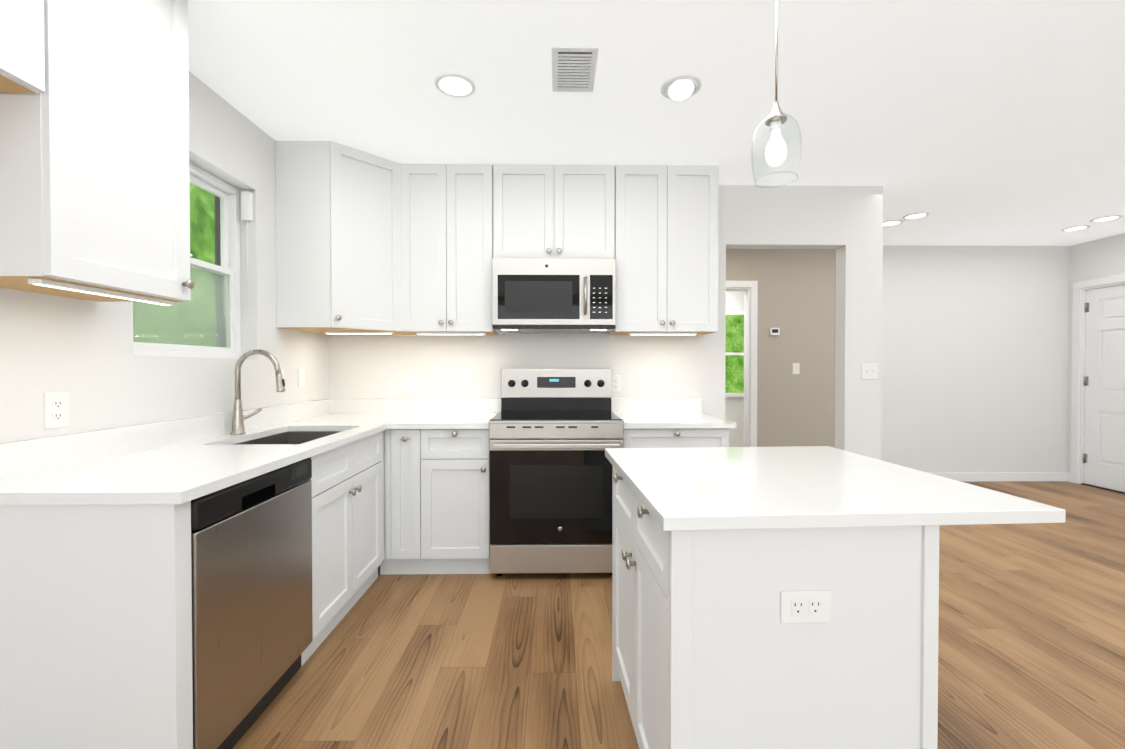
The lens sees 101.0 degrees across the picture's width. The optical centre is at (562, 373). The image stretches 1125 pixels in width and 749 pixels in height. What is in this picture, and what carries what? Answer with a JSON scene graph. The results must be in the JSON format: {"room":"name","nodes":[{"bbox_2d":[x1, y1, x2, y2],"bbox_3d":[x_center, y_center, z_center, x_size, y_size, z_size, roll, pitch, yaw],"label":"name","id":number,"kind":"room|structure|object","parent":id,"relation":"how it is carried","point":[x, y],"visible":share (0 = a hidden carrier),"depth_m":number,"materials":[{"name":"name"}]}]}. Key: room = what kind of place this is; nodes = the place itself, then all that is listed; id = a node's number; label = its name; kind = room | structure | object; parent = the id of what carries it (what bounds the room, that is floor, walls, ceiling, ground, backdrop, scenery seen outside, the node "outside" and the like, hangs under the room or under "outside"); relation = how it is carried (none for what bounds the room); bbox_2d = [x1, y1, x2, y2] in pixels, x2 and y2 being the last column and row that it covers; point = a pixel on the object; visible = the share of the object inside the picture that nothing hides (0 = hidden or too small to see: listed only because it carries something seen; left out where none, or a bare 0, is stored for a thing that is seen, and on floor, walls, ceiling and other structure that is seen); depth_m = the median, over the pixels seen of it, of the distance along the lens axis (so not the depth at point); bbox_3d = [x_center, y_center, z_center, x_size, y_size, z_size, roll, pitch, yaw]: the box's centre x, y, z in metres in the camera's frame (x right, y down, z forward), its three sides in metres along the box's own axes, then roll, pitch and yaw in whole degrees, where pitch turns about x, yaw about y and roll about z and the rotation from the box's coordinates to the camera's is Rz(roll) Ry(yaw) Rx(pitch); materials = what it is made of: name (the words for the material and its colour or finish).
{"room":"kitchen","nodes":[
{"label":"kitchen","id":0,"kind":"room"},
{"bbox_2d":[0,70,328,442],"bbox_3d":[-1.714,-0.068,2.259,0.160,2.510,9.800,0,1,-1],"label":"wall","id":1,"kind":"structure","parent":0,"point":[81,351],"depth_m":1.97,"materials":[{"name":"paint"}]},
{"bbox_2d":[0,0,47,95],"bbox_3d":[-1.450,-0.999,0.701,0.322,0.608,0.917,0,1,-1],"label":"upper cabinet","id":2,"kind":"object","parent":1,"relation":"attached to","point":[23,23],"depth_m":1.12,"materials":[{"name":"white wood"}]},
{"bbox_2d":[44,391,68,428],"bbox_3d":[-1.620,0.118,1.488,0.007,0.115,0.072,0,1,-1],"label":"electrical outlet","id":3,"kind":"object","parent":1,"relation":"attached to","point":[56,409],"visible":1,"depth_m":1.48,"materials":[{"name":"white plastic"}]},
{"bbox_2d":[0,0,194,305],"bbox_3d":[-1.460,-0.779,1.392,0.322,1.063,0.454,0,1,-1],"label":"upper cabinet","id":4,"kind":"object","parent":1,"relation":"attached to","point":[94,158],"depth_m":1.33,"materials":[{"name":"white wood"}]},
{"bbox_2d":[0,399,363,493],"bbox_3d":[-1.363,0.362,2.228,0.537,0.340,2.098,0,1,-1],"label":"backsplash","id":5,"kind":"structure","parent":1,"relation":"attached to","point":[31,455],"depth_m":1.90,"materials":[{"name":"white stone"}]},
{"bbox_2d":[133,162,252,358],"bbox_3d":[-1.713,-0.522,2.119,0.138,0.903,0.727,0,1,-1],"label":"window","id":6,"kind":"structure","parent":1,"relation":"in","point":[228,195],"depth_m":2.34,"materials":[{"name":"clear glass"}]},
{"bbox_2d":[298,369,304,386],"bbox_3d":[-1.640,0.029,2.917,0.006,0.115,0.072,0,1,-1],"label":"light switch","id":7,"kind":"object","parent":1,"relation":"attached to","point":[301,377],"visible":1,"depth_m":2.91,"materials":[{"name":"white plastic"}]},
{"bbox_2d":[329,185,882,459],"bbox_3d":[0.319,-0.081,3.357,3.935,2.510,0.120,0,1,-1],"label":"wall","id":8,"kind":"structure","parent":0,"point":[846,222],"depth_m":3.30,"materials":[{"name":"paint"}]},
{"bbox_2d":[275,141,399,334],"bbox_3d":[-1.338,-0.797,2.960,0.609,1.063,0.608,0,1,-1],"label":"upper cabinet","id":9,"kind":"object","parent":8,"relation":"attached to","point":[299,165],"depth_m":2.65,"materials":[{"name":"white wood"}]},
{"bbox_2d":[405,376,414,391],"bbox_3d":[-1.078,0.075,3.276,0.072,0.115,0.007,0,1,-1],"label":"electrical outlet","id":10,"kind":"object","parent":8,"relation":"attached to","point":[409,383],"visible":1,"depth_m":3.27,"materials":[{"name":"white plastic"}]},
{"bbox_2d":[400,164,498,334],"bbox_3d":[-0.740,-0.799,3.111,0.586,1.063,0.322,0,1,-1],"label":"upper cabinet","id":11,"kind":"object","parent":8,"relation":"attached to","point":[450,209],"depth_m":2.96,"materials":[{"name":"white wood"}]},
{"bbox_2d":[332,398,701,412],"bbox_3d":[-0.319,0.230,3.280,2.614,0.100,0.020,0,1,-1],"label":"backsplash","id":12,"kind":"structure","parent":8,"relation":"attached to","point":[619,405],"depth_m":3.26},
{"bbox_2d":[496,164,615,257],"bbox_3d":[-0.055,-1.027,3.118,0.778,0.608,0.322,0,1,-1],"label":"upper cabinet","id":13,"kind":"object","parent":8,"relation":"attached to","point":[543,211],"depth_m":2.96,"materials":[{"name":"white wood"}]},
{"bbox_2d":[492,258,615,332],"bbox_3d":[-0.055,-0.498,3.066,0.772,0.442,0.439,0,1,-1],"label":"microwave","id":14,"kind":"object","parent":13,"relation":"attached to","point":[553,295],"visible":1,"depth_m":2.89,"materials":[{"name":"silver metal"}]},
{"bbox_2d":[612,376,620,391],"bbox_3d":[0.377,0.075,3.296,0.072,0.115,0.007,0,1,-1],"label":"electrical outlet","id":15,"kind":"object","parent":8,"relation":"attached to","point":[616,383],"visible":0.83,"depth_m":3.29,"materials":[{"name":"white plastic"}]},
{"bbox_2d":[610,165,718,334],"bbox_3d":[0.668,-0.799,3.131,0.663,1.063,0.322,0,1,-1],"label":"upper cabinet","id":16,"kind":"object","parent":8,"relation":"attached to","point":[667,216],"depth_m":2.98,"materials":[{"name":"white wood"}]},
{"bbox_2d":[861,363,877,378],"bbox_3d":[2.197,-0.012,3.317,0.118,0.115,0.014,0,1,-1],"label":"light switch","id":17,"kind":"object","parent":8,"relation":"attached to","point":[869,370],"visible":1,"depth_m":3.32,"materials":[{"name":"white plastic"}]},
{"bbox_2d":[188,0,1124,245],"bbox_3d":[1.901,-1.373,2.244,7.670,0.100,10.100,0,1,-1],"label":"ceiling","id":18,"kind":"structure","parent":0,"point":[981,122],"depth_m":2.18,"materials":[{"name":"paint"}]},
{"bbox_2d":[435,73,475,97],"bbox_3d":[-0.492,-1.318,2.132,0.184,0.007,0.184,0,1,-1],"label":"recessed light","id":19,"kind":"object","parent":18,"relation":"in","point":[455,85],"visible":1,"depth_m":2.13,"materials":[{"name":"white plastic"}]},
{"bbox_2d":[552,47,598,91],"bbox_3d":[0.049,-1.315,2.024,0.190,0.010,0.300,0,1,-1],"label":"ceiling vent","id":20,"kind":"object","parent":18,"relation":"in","point":[573,69],"visible":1,"depth_m":2.00,"materials":[{"name":"white metal"}]},
{"bbox_2d":[661,75,701,100],"bbox_3d":[0.548,-1.321,2.146,0.184,0.066,0.184,0,1,-1],"label":"recessed light","id":21,"kind":"object","parent":18,"relation":"in","point":[677,88],"visible":1,"depth_m":2.13,"materials":[{"name":"white plastic"}]},
{"bbox_2d":[751,0,801,187],"bbox_3d":[0.669,-0.959,1.452,0.146,0.709,0.146,0,1,-1],"label":"pendant lamp","id":22,"kind":"object","parent":18,"relation":"hanging from","point":[776,148],"visible":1,"depth_m":1.44,"materials":[{"name":"clear glass"}]},
{"bbox_2d":[883,220,902,226],"bbox_3d":[2.940,-1.341,4.159,0.184,0.007,0.184,0,1,-1],"label":"recessed light","id":23,"kind":"object","parent":18,"relation":"in","point":[890,223],"visible":0.77,"depth_m":4.14,"materials":[{"name":"white plastic"}]},
{"bbox_2d":[902,212,928,219],"bbox_3d":[3.013,-1.339,3.960,0.184,0.007,0.184,0,1,-1],"label":"recessed light","id":24,"kind":"object","parent":18,"relation":"in","point":[915,216],"visible":1,"depth_m":3.96,"materials":[{"name":"white plastic"}]},
{"bbox_2d":[1061,225,1089,231],"bbox_3d":[4.768,-1.343,4.314,0.184,0.007,0.184,0,1,-1],"label":"recessed light","id":25,"kind":"object","parent":18,"relation":"in","point":[1075,228],"visible":1,"depth_m":4.31,"materials":[{"name":"white plastic"}]},
{"bbox_2d":[1090,215,1121,221],"bbox_3d":[4.722,-1.339,4.033,0.184,0.007,0.184,0,1,-1],"label":"recessed light","id":26,"kind":"object","parent":18,"relation":"in","point":[1106,218],"visible":1,"depth_m":4.02,"materials":[{"name":"white plastic"}]},
{"bbox_2d":[232,481,1124,748],"bbox_3d":[1.901,1.237,2.274,7.670,0.100,10.100,0,1,-1],"label":"floor","id":27,"kind":"structure","parent":0,"point":[1031,643],"depth_m":1.95,"materials":[{"name":"brown wood"}]},
{"bbox_2d":[191,458,312,748],"bbox_3d":[-1.292,0.759,1.555,0.600,0.847,0.600,0,1,-1],"label":"dishwasher","id":28,"kind":"object","parent":27,"relation":"on","point":[251,571],"visible":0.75,"depth_m":1.47,"materials":[{"name":"silver metal"}]},
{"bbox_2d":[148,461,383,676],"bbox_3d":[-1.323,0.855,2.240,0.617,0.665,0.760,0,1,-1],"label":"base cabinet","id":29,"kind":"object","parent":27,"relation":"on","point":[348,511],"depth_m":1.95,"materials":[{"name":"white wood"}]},
{"bbox_2d":[376,425,423,574],"bbox_3d":[-0.932,0.746,2.957,0.222,0.865,0.661,0,1,-1],"label":"base cabinet","id":30,"kind":"object","parent":27,"relation":"on","point":[400,447],"depth_m":2.67,"materials":[{"name":"white wood"}]},
{"bbox_2d":[0,413,411,504],"bbox_3d":[-1.310,0.307,2.228,0.643,0.030,2.098,0,1,-1],"label":"countertop","id":31,"kind":"structure","parent":30,"relation":"on","point":[187,471],"depth_m":1.48,"materials":[{"name":"white stone"}]},
{"bbox_2d":[424,425,489,573],"bbox_3d":[-0.623,0.746,2.983,0.397,0.865,0.617,0,1,-1],"label":"base cabinet","id":32,"kind":"object","parent":27,"relation":"on","point":[456,461],"depth_m":2.68,"materials":[{"name":"white wood"}]},
{"bbox_2d":[388,413,497,428],"bbox_3d":[-0.712,0.299,2.964,0.574,0.030,0.643,0,1,-1],"label":"countertop","id":33,"kind":"structure","parent":32,"relation":"on","point":[425,420],"depth_m":2.80,"materials":[{"name":"white stone"}]},
{"bbox_2d":[489,369,623,575],"bbox_3d":[-0.038,0.577,2.932,0.765,1.205,0.727,0,1,-1],"label":"range","id":34,"kind":"object","parent":27,"relation":"on","point":[554,434],"visible":0.98,"depth_m":2.63,"materials":[{"name":"silver metal"}]},
{"bbox_2d":[623,425,728,447],"bbox_3d":[0.656,0.746,3.001,0.620,0.865,0.617,0,1,-1],"label":"base cabinet","id":35,"kind":"object","parent":27,"relation":"on","point":[632,438],"depth_m":2.69,"materials":[{"name":"white wood"}]},
{"bbox_2d":[615,413,735,428],"bbox_3d":[0.669,0.299,2.983,0.646,0.030,0.643,0,1,-1],"label":"countertop","id":36,"kind":"structure","parent":35,"relation":"on","point":[631,420],"depth_m":2.75,"materials":[{"name":"white stone"}]},
{"bbox_2d":[605,446,1065,748],"bbox_3d":[0.648,0.749,1.441,0.951,0.895,0.885,0,1,-1],"label":"kitchen island","id":37,"kind":"object","parent":27,"relation":"on","point":[775,597],"visible":1,"depth_m":1.05,"materials":[{"name":"white wood"}]},
{"bbox_2d":[725,291,743,446],"bbox_3d":[1.985,-0.111,6.020,3.800,2.510,1.980,0,1,-1],"label":"wall beyond the room","id":38,"kind":"structure","parent":0,"point":[734,409],"depth_m":6.93,"materials":[{"name":"paint"}]},
{"bbox_2d":[725,311,743,396],"bbox_3d":[2.673,-0.286,6.900,0.920,1.280,0.034,0,1,-1],"label":"window","id":39,"kind":"structure","parent":38,"relation":"attached to","point":[734,368],"depth_m":6.89,"materials":[{"name":"glass"}]},
{"bbox_2d":[834,249,835,432],"bbox_3d":[0.318,-0.081,3.422,3.935,2.510,0.010,0,1,-1],"label":"wall","id":40,"kind":"structure","parent":0,"point":[834,352],"depth_m":3.45,"materials":[{"name":"paint"}]},
{"bbox_2d":[726,245,1068,472],"bbox_3d":[1.924,-0.099,4.969,7.190,2.510,0.120,0,1,-1],"label":"wall","id":41,"kind":"structure","parent":0,"point":[974,359],"depth_m":4.94,"materials":[{"name":"paint"}]},
{"bbox_2d":[726,281,757,446],"bbox_3d":[1.592,0.091,4.958,0.925,2.130,0.137,0,1,-1],"label":"door frame","id":42,"kind":"structure","parent":41,"relation":"attached to","point":[750,365],"depth_m":4.90,"materials":[{"name":"white wood"}]},
{"bbox_2d":[770,328,779,334],"bbox_3d":[2.240,-0.438,4.898,0.100,0.080,0.022,0,1,-1],"label":"thermostat","id":43,"kind":"object","parent":41,"relation":"attached to","point":[774,331],"visible":0.98,"depth_m":4.89,"materials":[{"name":"white plastic"}]},
{"bbox_2d":[793,363,799,373],"bbox_3d":[2.475,-0.049,4.914,0.072,0.115,0.006,0,1,-1],"label":"light switch","id":44,"kind":"object","parent":41,"relation":"attached to","point":[796,368],"visible":1,"depth_m":4.91,"materials":[{"name":"white plastic"}]},
{"bbox_2d":[931,472,1069,481],"bbox_3d":[3.727,1.109,4.933,3.345,0.095,0.030,0,1,-1],"label":"baseboard","id":45,"kind":"structure","parent":41,"relation":"attached to","point":[1011,476],"depth_m":4.92,"materials":[{"name":"white wood"}]},
{"bbox_2d":[1067,233,1124,472],"bbox_3d":[5.510,-0.057,1.268,0.120,2.510,7.620,0,1,-1],"label":"wall","id":46,"kind":"structure","parent":0,"point":[1098,258],"depth_m":4.77,"materials":[{"name":"paint"}]},
{"bbox_2d":[1070,274,1124,483],"bbox_3d":[5.459,0.108,4.385,0.137,2.110,1.050,0,1,-1],"label":"door frame","id":47,"kind":"structure","parent":46,"relation":"attached to","point":[1077,385],"depth_m":4.84,"materials":[{"name":"white wood"}]},
{"bbox_2d":[1081,483,1124,493],"bbox_3d":[5.415,1.155,4.396,0.024,0.014,0.870,0,1,-1],"label":"sill","id":48,"kind":"structure","parent":46,"relation":"attached to","point":[1103,488],"depth_m":4.64,"materials":[{"name":"grey metal"}]},
{"bbox_2d":[1083,284,1124,491],"bbox_3d":[5.443,0.150,4.386,0.056,2.010,0.865,0,1,-1],"label":"entry door","id":49,"kind":"structure","parent":46,"relation":"in","point":[1104,438],"depth_m":4.64,"materials":[{"name":"white metal"}]},
{"label":"outside","id":50,"kind":"structure","parent":0,"visible":0},
{"bbox_2d":[133,183,215,346],"bbox_3d":[-0.472,-0.833,3.968,8.770,6.000,11.000,0,1,-1],"label":"trees","id":51,"kind":"object","parent":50,"point":[199,233],"depth_m":6.09,"materials":[{"name":"green plant"}]}
]}

